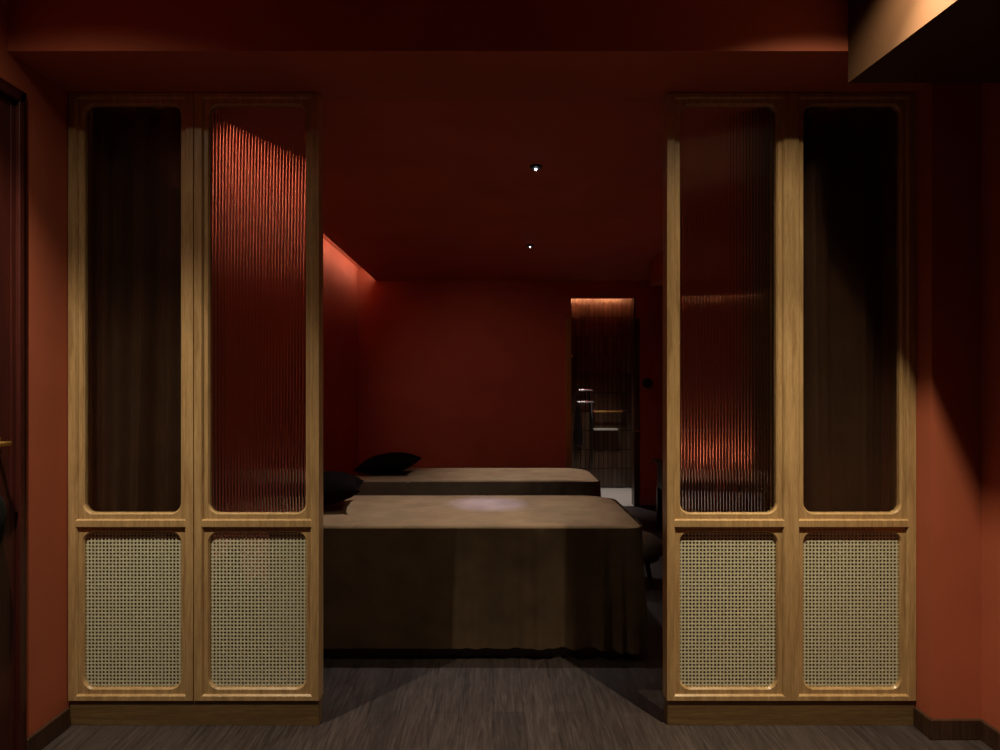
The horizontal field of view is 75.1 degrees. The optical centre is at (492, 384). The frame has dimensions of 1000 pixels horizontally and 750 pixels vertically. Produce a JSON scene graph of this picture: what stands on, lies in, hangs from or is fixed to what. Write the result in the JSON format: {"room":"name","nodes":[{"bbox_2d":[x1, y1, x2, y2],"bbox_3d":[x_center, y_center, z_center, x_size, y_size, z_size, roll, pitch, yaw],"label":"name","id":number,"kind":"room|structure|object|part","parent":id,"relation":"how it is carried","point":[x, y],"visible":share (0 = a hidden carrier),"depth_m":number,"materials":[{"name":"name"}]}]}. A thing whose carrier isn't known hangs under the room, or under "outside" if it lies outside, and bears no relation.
{"room":"massage room","nodes":[
{"label":"massage room","id":0,"kind":"room"},
{"bbox_2d":[0,0,93,736],"bbox_3d":[-1.714,-0.060,0.160,0.150,2.720,5.120,0,0,0],"label":"wall","id":1,"kind":"structure","parent":0,"point":[47,103],"depth_m":2.38,"materials":[{"name":"paint"}]},
{"bbox_2d":[0,77,26,749],"bbox_3d":[-1.613,0.141,1.785,0.053,2.318,0.970,0,0,0],"label":"door","id":2,"kind":"structure","parent":1,"relation":"in","point":[13,116],"depth_m":2.21,"materials":[{"name":"red paint"}]},
{"bbox_2d":[0,495,6,545],"bbox_3d":[-1.604,0.368,2.074,0.060,0.369,0.114,0,0,0],"label":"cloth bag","id":3,"kind":"object","parent":2,"relation":"hanging from","point":[3,513],"visible":1,"depth_m":2.09,"materials":[{"name":"black fabric"}]},
{"bbox_3d":[-1.633,0.175,1.750,0.012,2.239,0.900,0,0,0],"label":"panel","id":4,"kind":"part","parent":2,"relation":"part of","materials":[{"name":"black paint"}]},
{"bbox_3d":[-1.613,0.192,2.082,0.053,0.040,0.145,0,0,0],"label":"handle","id":5,"kind":"part","parent":2,"relation":"part of","materials":[{"name":"gold metal"}]},
{"bbox_2d":[27,708,69,749],"bbox_3d":[-1.631,1.275,2.381,0.016,0.074,0.227,0,0,0],"label":"baseboard","id":6,"kind":"structure","parent":1,"relation":"attached to","point":[58,724],"depth_m":2.38,"materials":[{"name":"brown wood"}]},
{"bbox_2d":[92,107,180,683],"bbox_3d":[-1.383,0.075,2.624,0.508,2.397,0.093,0,0,0],"label":"curtain","id":7,"kind":"object","parent":1,"relation":"hanging from","point":[136,155],"visible":0.54,"depth_m":2.63,"materials":[{"name":"brown fabric"}]},
{"bbox_2d":[119,107,163,109],"bbox_3d":[-1.450,-1.196,2.627,0.377,0.138,0.083,0,0,0],"label":"trim","id":8,"kind":"structure","parent":1,"relation":"attached to","point":[128,108],"depth_m":2.65,"materials":[{"name":"red paint"}]},
{"bbox_2d":[7,0,928,101],"bbox_3d":[0.088,-1.274,2.389,3.454,0.293,0.392,0,0,0],"label":"ceiling","id":9,"kind":"structure","parent":1,"relation":"attached to","point":[337,50],"depth_m":2.19,"materials":[{"name":"paint"}]},
{"bbox_2d":[131,110,357,632],"bbox_3d":[-1.625,-0.100,4.880,0.329,2.800,4.320,0,0,0],"label":"wall","id":10,"kind":"structure","parent":0,"point":[340,275],"depth_m":6.10,"materials":[{"name":"red paint"}]},
{"bbox_2d":[358,268,660,504],"bbox_3d":[0.125,-0.100,7.100,3.650,2.800,0.120,0,0,0],"label":"wall","id":11,"kind":"structure","parent":0,"point":[452,374],"depth_m":7.04,"materials":[{"name":"red paint"}]},
{"bbox_2d":[566,297,639,505],"bbox_3d":[1.188,0.181,7.087,0.805,2.262,0.154,0,0,0],"label":"door frame","id":12,"kind":"structure","parent":11,"relation":"in","point":[635,321],"depth_m":7.03,"materials":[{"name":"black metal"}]},
{"bbox_3d":[0.820,0.290,7.034,0.059,2.020,0.012,0,0,0],"label":"trim","id":13,"kind":"part","parent":12,"relation":"part of","materials":[{"name":"red metal"}]},
{"bbox_3d":[1.556,0.181,7.096,0.057,2.262,0.136,0,0,0],"label":"trim","id":14,"kind":"part","parent":12,"relation":"part of","materials":[{"name":"brown wood"}]},
{"bbox_2d":[642,378,652,387],"bbox_3d":[1.670,-0.020,7.021,0.110,0.110,0.037,0,0,0],"label":"wall switch","id":15,"kind":"object","parent":11,"relation":"attached to","point":[647,383],"visible":1,"depth_m":7.02,"materials":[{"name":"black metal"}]},
{"bbox_2d":[42,487,992,749],"bbox_3d":[0.100,1.355,2.990,4.600,0.090,10.780,0,0,0],"label":"floor","id":16,"kind":"structure","parent":0,"point":[369,703],"depth_m":2.60,"materials":[{"name":"brown wood"}]},
{"bbox_2d":[68,93,322,724],"bbox_3d":[-1.152,0.094,2.531,0.966,2.436,0.062,0,0,0],"label":"screen","id":17,"kind":"object","parent":16,"relation":"on","point":[252,163],"visible":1,"depth_m":2.52,"materials":[{"name":"brown wood"}]},
{"bbox_3d":[-1.394,0.046,2.531,0.482,2.340,0.062,0,0,0],"label":"frame","id":18,"kind":"part","parent":17,"relation":"part of","materials":[{"name":"brown wood"}]},
{"bbox_3d":[-1.394,0.872,2.522,0.412,0.642,0.024,0,0,0],"label":"inset frame","id":19,"kind":"part","parent":17,"relation":"part of","materials":[{"name":"beige wicker"}]},
{"bbox_3d":[-1.394,-0.293,2.522,0.412,1.620,0.024,0,0,0],"label":"inset frame","id":20,"kind":"part","parent":17,"relation":"part of","materials":[{"name":"brown wood"}]},
{"bbox_3d":[-1.394,0.871,2.523,0.384,0.613,0.002,0,0,0],"label":"cane panel","id":21,"kind":"part","parent":17,"relation":"part of","materials":[{"name":"beige wicker"}]},
{"bbox_3d":[-0.910,0.872,2.522,0.412,0.642,0.024,0,0,0],"label":"inset frame","id":22,"kind":"part","parent":17,"relation":"part of","materials":[{"name":"beige wicker"}]},
{"bbox_3d":[-0.910,-0.293,2.522,0.412,1.620,0.024,0,0,0],"label":"inset frame","id":23,"kind":"part","parent":17,"relation":"part of","materials":[{"name":"brown wood"}]},
{"bbox_3d":[-0.910,0.046,2.531,0.482,2.340,0.062,0,0,0],"label":"frame","id":24,"kind":"part","parent":17,"relation":"part of","materials":[{"name":"brown wood"}]},
{"bbox_3d":[-0.910,-0.294,2.526,0.388,1.592,0.006,0,0,0],"label":"glass pane","id":25,"kind":"part","parent":17,"relation":"part of","materials":[{"name":"clear glass"}]},
{"bbox_3d":[-0.910,0.871,2.523,0.384,0.613,0.002,0,0,0],"label":"cane panel","id":26,"kind":"part","parent":17,"relation":"part of","materials":[{"name":"beige wicker"}]},
{"bbox_2d":[266,495,648,656],"bbox_3d":[-0.169,0.989,3.533,1.909,0.645,0.982,0,0,0],"label":"bed","id":27,"kind":"object","parent":16,"relation":"on","point":[404,575],"visible":0.81,"depth_m":3.10,"materials":[{"name":"brown fabric"}]},
{"bbox_2d":[323,471,364,505],"bbox_3d":[-0.960,0.567,3.530,0.497,0.186,0.380,0,0,-8],"label":"pillow","id":28,"kind":"object","parent":27,"relation":"on","point":[338,486],"visible":0.39,"depth_m":3.40,"materials":[{"name":"brown fabric"}]},
{"bbox_2d":[354,468,600,496],"bbox_3d":[-0.124,0.990,4.948,1.890,0.643,0.792,0,0,0],"label":"bed","id":29,"kind":"object","parent":16,"relation":"on","point":[409,481],"visible":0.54,"depth_m":4.61,"materials":[{"name":"brown fabric"}]},
{"bbox_2d":[353,452,420,473],"bbox_3d":[-0.790,0.591,4.930,0.447,0.157,0.380,0,0,4],"label":"pillow","id":30,"kind":"object","parent":29,"relation":"on","point":[390,462],"visible":1,"depth_m":4.78,"materials":[{"name":"brown fabric"}]},
{"bbox_2d":[642,531,662,589],"bbox_3d":[0.885,1.140,4.300,0.480,0.349,0.480,0,0,0],"label":"round stool","id":31,"kind":"object","parent":16,"relation":"on","point":[652,545],"visible":0.32,"depth_m":4.15,"materials":[{"name":"brown fabric"}]},
{"bbox_3d":[1.005,1.221,4.184,0.069,0.186,0.036,0,0,36],"label":"leg","id":32,"kind":"part","parent":31,"relation":"part of","materials":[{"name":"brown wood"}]},
{"bbox_2d":[642,531,662,560],"bbox_3d":[0.885,1.039,4.300,0.480,0.146,0.480,0,0,0],"label":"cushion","id":33,"kind":"object","parent":31,"relation":"on","point":[652,545],"depth_m":4.14,"materials":[{"name":"brown fabric"}]},
{"bbox_2d":[653,458,740,568],"bbox_3d":[1.597,0.987,5.205,0.315,0.650,1.330,0,0,0],"label":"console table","id":34,"kind":"object","parent":16,"relation":"on","point":[659,461],"visible":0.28,"depth_m":5.77,"materials":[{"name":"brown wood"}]},
{"bbox_3d":[1.485,1.112,5.810,0.040,0.400,0.040,0,0,0],"label":"leg","id":35,"kind":"part","parent":34,"relation":"part of","materials":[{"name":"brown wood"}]},
{"bbox_3d":[1.485,1.112,4.600,0.040,0.400,0.040,0,0,0],"label":"leg","id":36,"kind":"part","parent":34,"relation":"part of","materials":[{"name":"wicker"}]},
{"bbox_3d":[1.730,1.112,4.600,0.040,0.400,0.040,0,0,0],"label":"leg","id":37,"kind":"part","parent":34,"relation":"part of","materials":[{"name":"wicker"}]},
{"bbox_2d":[663,93,915,724],"bbox_3d":[1.149,0.094,2.531,0.960,2.436,0.062,0,0,0],"label":"screen","id":38,"kind":"object","parent":16,"relation":"on","point":[733,162],"visible":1,"depth_m":2.52,"materials":[{"name":"brown wood"}]},
{"bbox_3d":[0.910,0.046,2.531,0.482,2.340,0.062,0,0,0],"label":"frame","id":39,"kind":"part","parent":38,"relation":"part of","materials":[{"name":"brown wood"}]},
{"bbox_3d":[0.910,-0.294,2.526,0.388,1.592,0.006,0,0,0],"label":"glass pane","id":40,"kind":"part","parent":38,"relation":"part of","materials":[{"name":"clear glass"}]},
{"bbox_3d":[0.910,0.871,2.523,0.384,0.613,0.002,0,0,0],"label":"cane panel","id":41,"kind":"part","parent":38,"relation":"part of","materials":[{"name":"beige wicker"}]},
{"bbox_3d":[0.910,0.872,2.522,0.412,0.642,0.024,0,0,0],"label":"inset frame","id":42,"kind":"part","parent":38,"relation":"part of","materials":[{"name":"beige wicker"}]},
{"bbox_3d":[0.910,-0.293,2.522,0.412,1.620,0.024,0,0,0],"label":"inset frame","id":43,"kind":"part","parent":38,"relation":"part of","materials":[{"name":"brown wood"}]},
{"bbox_3d":[1.388,0.871,2.523,0.384,0.613,0.002,0,0,0],"label":"cane panel","id":44,"kind":"part","parent":38,"relation":"part of","materials":[{"name":"beige wicker"}]},
{"bbox_3d":[1.388,0.872,2.522,0.412,0.642,0.024,0,0,0],"label":"inset frame","id":45,"kind":"part","parent":38,"relation":"part of","materials":[{"name":"beige wicker"}]},
{"bbox_3d":[1.388,-0.293,2.522,0.412,1.620,0.024,0,0,0],"label":"inset frame","id":46,"kind":"part","parent":38,"relation":"part of","materials":[{"name":"brown wood"}]},
{"bbox_3d":[1.388,0.046,2.531,0.482,2.340,0.062,0,0,0],"label":"frame","id":47,"kind":"part","parent":38,"relation":"part of","materials":[{"name":"brown wood"}]},
{"bbox_2d":[571,299,629,486],"bbox_3d":[1.250,-0.100,8.330,1.500,2.800,0.100,0,0,0],"label":"wall","id":48,"kind":"structure","parent":0,"point":[600,328],"depth_m":8.28,"materials":[{"name":"wood"}]},
{"bbox_2d":[574,405,582,445],"bbox_3d":[1.085,0.512,8.230,0.110,0.520,0.038,0,0,0],"label":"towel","id":49,"kind":"object","parent":48,"relation":"hanging from","point":[578,421],"visible":1,"depth_m":8.23,"materials":[{"name":"fabric"}]},
{"bbox_2d":[578,389,593,471],"bbox_3d":[1.173,0.595,8.226,0.200,1.088,0.116,0,0,0],"label":"shower mixer","id":50,"kind":"object","parent":48,"relation":"attached to","point":[586,390],"visible":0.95,"depth_m":8.19,"materials":[{"name":"silver metal"}]},
{"bbox_2d":[593,428,617,429],"bbox_3d":[1.425,0.561,8.230,0.303,0.022,0.100,0,0,0],"label":"wall shelf","id":51,"kind":"object","parent":48,"relation":"attached to","point":[593,428],"visible":1,"depth_m":8.22,"materials":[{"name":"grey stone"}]},
{"bbox_2d":[592,409,623,411],"bbox_3d":[1.457,0.327,8.238,0.398,0.035,0.085,0,0,0],"label":"towel rail","id":52,"kind":"object","parent":48,"relation":"attached to","point":[593,410],"visible":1,"depth_m":8.20,"materials":[{"name":"gold metal"}]},
{"bbox_2d":[323,102,885,280],"bbox_3d":[0.277,-1.152,4.812,3.077,0.050,4.455,0,0,0],"label":"ceiling","id":53,"kind":"structure","parent":0,"point":[413,191],"depth_m":3.69,"materials":[{"name":"red paint"}]},
{"bbox_2d":[323,234,360,267],"bbox_3d":[-1.456,-1.298,4.812,0.567,0.067,4.455,0,0,0],"label":"cove","id":54,"kind":"object","parent":53,"relation":"attached to","point":[325,237],"visible":0.07,"depth_m":6.11,"materials":[{"name":"red paint"}]},
{"bbox_2d":[530,164,541,169],"bbox_3d":[0.221,-1.116,3.345,0.060,0.021,0.060,0,0,0],"label":"recessed light","id":55,"kind":"object","parent":53,"relation":"in","point":[533,166],"visible":1,"depth_m":3.33,"materials":[{"name":"black metal"}]},
{"bbox_2d":[749,107,896,683],"bbox_3d":[1.338,0.075,2.628,0.580,2.397,0.100,0,0,0],"label":"curtain","id":56,"kind":"object","parent":53,"relation":"hanging from","point":[850,155],"visible":0.49,"depth_m":2.62,"materials":[{"name":"brown fabric"}]},
{"bbox_2d":[630,299,631,487],"bbox_3d":[1.825,-0.100,7.720,0.150,2.800,1.120,0,0,0],"label":"wall","id":57,"kind":"structure","parent":0,"point":[630,299],"depth_m":8.21,"materials":[{"name":"tile"}]},
{"bbox_2d":[661,83,999,730],"bbox_3d":[1.890,-0.060,2.320,0.150,2.720,9.440,0,0,0],"label":"wall","id":58,"kind":"structure","parent":0,"point":[990,92],"depth_m":2.37,"materials":[{"name":"paint"}]},
{"bbox_2d":[649,252,662,285],"bbox_3d":[1.617,-1.014,5.060,0.395,0.227,1.720,0,0,0],"label":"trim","id":59,"kind":"structure","parent":58,"relation":"attached to","point":[655,265],"depth_m":5.68,"materials":[{"name":"red paint"}]},
{"bbox_2d":[848,0,999,82],"bbox_3d":[1.506,-1.220,-0.029,0.617,0.401,4.443,0,0,0],"label":"trim","id":60,"kind":"structure","parent":58,"relation":"attached to","point":[890,41],"depth_m":2.01,"materials":[{"name":"beige paint"}]},
{"bbox_2d":[981,721,999,749],"bbox_3d":[1.807,1.275,0.100,0.016,0.074,4.600,0,0,0],"label":"baseboard","id":61,"kind":"structure","parent":58,"relation":"attached to","point":[990,735],"depth_m":2.35,"materials":[{"name":"brown wood"}]},
{"bbox_2d":[896,83,981,718],"bbox_3d":[1.722,0.092,2.567,0.185,2.439,0.305,0,0,0],"label":"wall pier","id":62,"kind":"object","parent":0,"point":[948,115],"visible":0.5,"depth_m":2.42,"materials":[{"name":"paint"}]},
{"bbox_2d":[913,707,983,739],"bbox_3d":[1.715,1.275,2.450,0.200,0.074,0.100,0,0,0],"label":"baseboard","id":63,"kind":"object","parent":62,"relation":"attached to","point":[932,728],"visible":1,"depth_m":2.40,"materials":[{"name":"brown wood"}]}
]}

